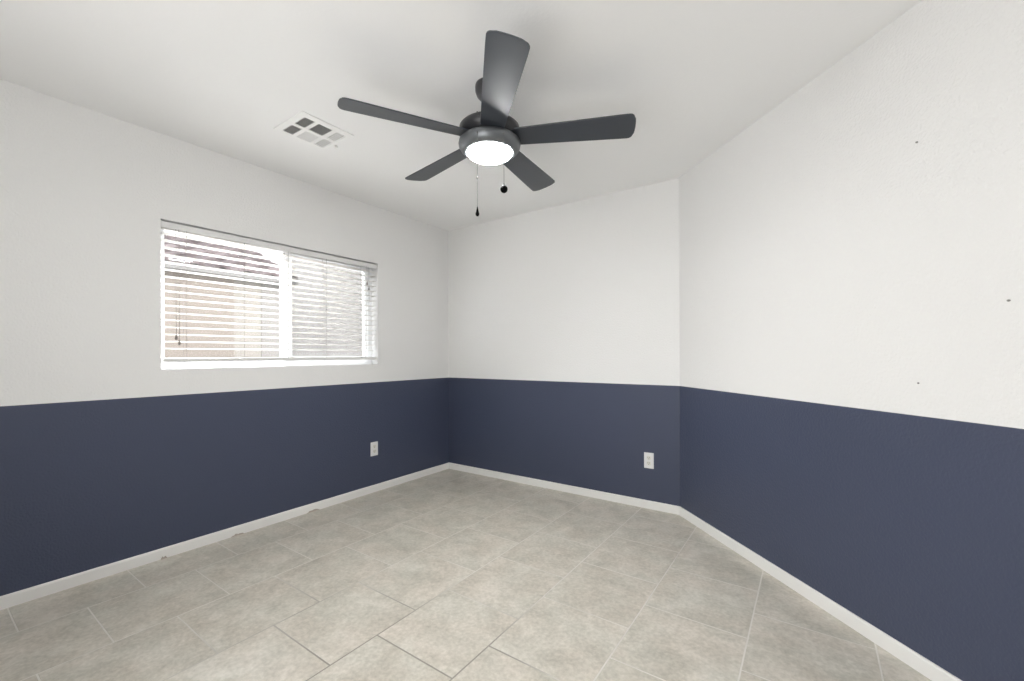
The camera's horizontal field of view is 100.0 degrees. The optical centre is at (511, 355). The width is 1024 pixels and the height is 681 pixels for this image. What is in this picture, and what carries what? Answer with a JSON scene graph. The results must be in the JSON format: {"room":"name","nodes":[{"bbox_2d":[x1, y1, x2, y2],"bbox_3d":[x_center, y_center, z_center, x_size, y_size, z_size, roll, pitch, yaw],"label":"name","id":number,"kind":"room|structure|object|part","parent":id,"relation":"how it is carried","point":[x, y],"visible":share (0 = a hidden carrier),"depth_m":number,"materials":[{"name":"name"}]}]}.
{"room":"empty bedroom","nodes":[
{"label":"empty bedroom","id":0,"kind":"room"},
{"bbox_2d":[0,79,448,595],"bbox_3d":[-1.845,-0.053,2.836,0.150,2.440,4.250,0,0,35],"label":"wall","id":1,"kind":"structure","parent":0,"point":[108,454],"depth_m":2.42,"materials":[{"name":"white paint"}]},
{"bbox_2d":[0,462,448,609],"bbox_3d":[-1.773,1.136,2.789,0.014,0.060,3.950,0,0,35],"label":"baseboard","id":2,"kind":"structure","parent":1,"relation":"attached to","point":[38,591],"depth_m":2.54,"materials":[{"name":"white wood"}]},
{"bbox_2d":[161,229,371,368],"bbox_3d":[-1.678,-0.353,3.147,0.060,0.864,1.504,0,0,35],"label":"window","id":3,"kind":"structure","parent":1,"relation":"in","point":[283,353],"depth_m":3.14,"materials":[{"name":"white plastic"}]},
{"bbox_2d":[161,220,376,362],"bbox_3d":[-1.606,-0.365,3.097,0.074,0.824,1.499,0,0,35],"label":"window blind","id":4,"kind":"object","parent":3,"relation":"attached to","point":[169,226],"visible":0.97,"depth_m":2.90,"materials":[{"name":"white plastic"}]},
{"bbox_3d":[-1.968,-0.413,2.537,0.014,0.661,0.003,0,0,36],"label":"pull cord","id":5,"kind":"part","parent":4,"relation":"part of","materials":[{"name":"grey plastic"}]},
{"bbox_3d":[-1.970,-0.359,2.588,0.055,0.761,0.002,0,0,35],"label":"ladder cord","id":6,"kind":"part","parent":4,"relation":"part of","materials":[{"name":"white fabric"}]},
{"bbox_3d":[-1.787,-0.359,2.850,0.055,0.761,0.002,0,0,35],"label":"ladder cord","id":7,"kind":"part","parent":4,"relation":"part of","materials":[{"name":"white fabric"}]},
{"bbox_3d":[-1.611,0.029,3.101,0.052,0.026,1.484,0,0,35],"label":"rail","id":8,"kind":"part","parent":4,"relation":"part of","materials":[{"name":"white plastic"}]},
{"bbox_3d":[-1.621,-0.360,3.088,0.055,0.761,0.002,0,0,35],"label":"ladder cord","id":9,"kind":"part","parent":4,"relation":"part of","materials":[{"name":"white fabric"}]},
{"bbox_3d":[-1.452,-0.360,3.330,0.055,0.761,0.002,0,0,35],"label":"ladder cord","id":10,"kind":"part","parent":4,"relation":"part of","materials":[{"name":"white fabric"}]},
{"bbox_3d":[-1.662,-0.353,3.157,0.044,0.784,0.070,0,0,35],"label":"meeting rail","id":11,"kind":"part","parent":3,"relation":"part of","materials":[{"name":"white plastic"}]},
{"bbox_3d":[-1.455,-0.354,3.457,0.030,0.784,0.660,0,0,35],"label":"sliding sash","id":12,"kind":"part","parent":3,"relation":"part of","materials":[{"name":"white plastic"}]},
{"bbox_2d":[371,441,377,455],"bbox_3d":[-1.172,0.798,3.657,0.008,0.118,0.073,0,0,35],"label":"wall outlet","id":13,"kind":"object","parent":1,"relation":"attached to","point":[374,445],"visible":1,"depth_m":3.66,"materials":[{"name":"white plastic"}]},
{"bbox_2d":[0,0,921,230],"bbox_3d":[-0.561,-1.338,1.144,4.200,0.120,5.550,0,0,35],"label":"ceiling","id":14,"kind":"structure","parent":0,"point":[218,76],"depth_m":1.94,"materials":[{"name":"white paint"}]},
{"bbox_2d":[273,111,353,149],"bbox_3d":[-1.126,-1.265,2.458,0.302,0.022,0.320,0,0,35],"label":"ceiling vent","id":15,"kind":"object","parent":14,"relation":"in","point":[303,126],"visible":1,"depth_m":2.44,"materials":[{"name":"white metal"}]},
{"bbox_2d":[337,30,635,215],"bbox_3d":[-0.106,-0.947,2.075,1.286,0.666,1.275,0,0,35],"label":"ceiling fan","id":16,"kind":"object","parent":14,"relation":"hanging from","point":[489,136],"visible":1,"depth_m":1.92,"materials":[{"name":"black metal"}]},
{"bbox_3d":[-0.451,-1.026,1.868,0.570,0.036,0.146,0,0,-26],"label":"blade","id":17,"kind":"part","parent":16,"relation":"part of","materials":[{"name":"grey"}]},
{"bbox_3d":[-0.376,-1.026,2.314,0.146,0.036,0.570,0,0,-44],"label":"blade","id":18,"kind":"part","parent":16,"relation":"part of","materials":[{"name":"grey"}]},
{"bbox_3d":[-0.154,-0.812,1.900,0.003,0.350,0.002,0,0,35],"label":"pull chain","id":19,"kind":"part","parent":16,"relation":"part of","materials":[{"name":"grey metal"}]},
{"bbox_3d":[-0.036,-0.742,1.908,0.033,0.042,0.033,0,0,35],"label":"chain knob","id":20,"kind":"part","parent":16,"relation":"part of","materials":[{"name":"black metal"}]},
{"bbox_3d":[-0.050,-1.027,1.658,0.146,0.036,0.570,0,0,-8],"label":"blade","id":21,"kind":"part","parent":16,"relation":"part of","materials":[{"name":"grey"}]},
{"bbox_3d":[0.072,-1.027,2.380,0.146,0.036,0.570,0,0,28],"label":"blade","id":22,"kind":"part","parent":16,"relation":"part of","materials":[{"name":"grey wood"}]},
{"bbox_3d":[0.273,-1.028,1.975,0.570,0.036,0.146,0,0,10],"label":"blade","id":23,"kind":"part","parent":16,"relation":"part of","materials":[{"name":"grey wood"}]},
{"bbox_2d":[0,469,931,680],"bbox_3d":[-0.552,1.212,1.144,4.200,0.100,5.550,0,0,35],"label":"floor","id":24,"kind":"structure","parent":0,"point":[448,574],"depth_m":1.97,"materials":[{"name":"tile"}]},
{"bbox_2d":[448,178,679,505],"bbox_3d":[0.349,-0.061,3.805,2.338,2.440,0.150,0,0,35],"label":"wall","id":25,"kind":"structure","parent":0,"point":[564,327],"depth_m":3.60,"materials":[{"name":"white paint"}]},
{"bbox_2d":[449,462,679,514],"bbox_3d":[0.281,1.129,3.757,2.276,0.060,0.011,0,0,35],"label":"baseboard","id":26,"kind":"structure","parent":25,"relation":"attached to","point":[653,505],"depth_m":3.59,"materials":[{"name":"white wood"}]},
{"bbox_2d":[644,452,653,468],"bbox_3d":[1.031,0.794,3.235,0.073,0.118,0.008,0,0,35],"label":"wall outlet","id":27,"kind":"object","parent":25,"relation":"attached to","point":[648,457],"visible":1,"depth_m":3.23,"materials":[{"name":"white plastic"}]},
{"bbox_2d":[679,0,1023,680],"bbox_3d":[1.488,-0.065,1.992,0.150,2.440,2.422,0,0,-10],"label":"wall","id":28,"kind":"structure","parent":0,"point":[834,262],"depth_m":1.70,"materials":[{"name":"white paint"}]},
{"bbox_2d":[679,507,961,680],"bbox_3d":[1.413,1.125,1.978,0.011,0.060,2.297,0,0,-10],"label":"baseboard","id":29,"kind":"structure","parent":28,"relation":"attached to","point":[924,666],"depth_m":1.89,"materials":[{"name":"white wood"}]},
{"label":"outside","id":30,"kind":"structure","parent":0,"visible":0},
{"bbox_3d":[-5.884,1.481,9.288,13.830,0.100,26.000,0,0,35],"label":"ground","id":31,"kind":"structure","parent":30,"visible":0},
{"bbox_2d":[164,235,297,357],"bbox_3d":[-6.938,-0.228,3.348,3.112,3.325,9.060,0,0,35],"label":"house","id":32,"kind":"structure","parent":31,"relation":"on","point":[169,353],"depth_m":5.53,"materials":[{"name":"beige paint"}]},
{"bbox_2d":[259,252,361,356],"bbox_3d":[-2.565,-1.306,13.647,3.300,5.450,11.040,0,0,35],"label":"house","id":33,"kind":"structure","parent":31,"relation":"on","point":[340,350],"depth_m":8.90,"materials":[{"name":"grey paint"}]}
]}

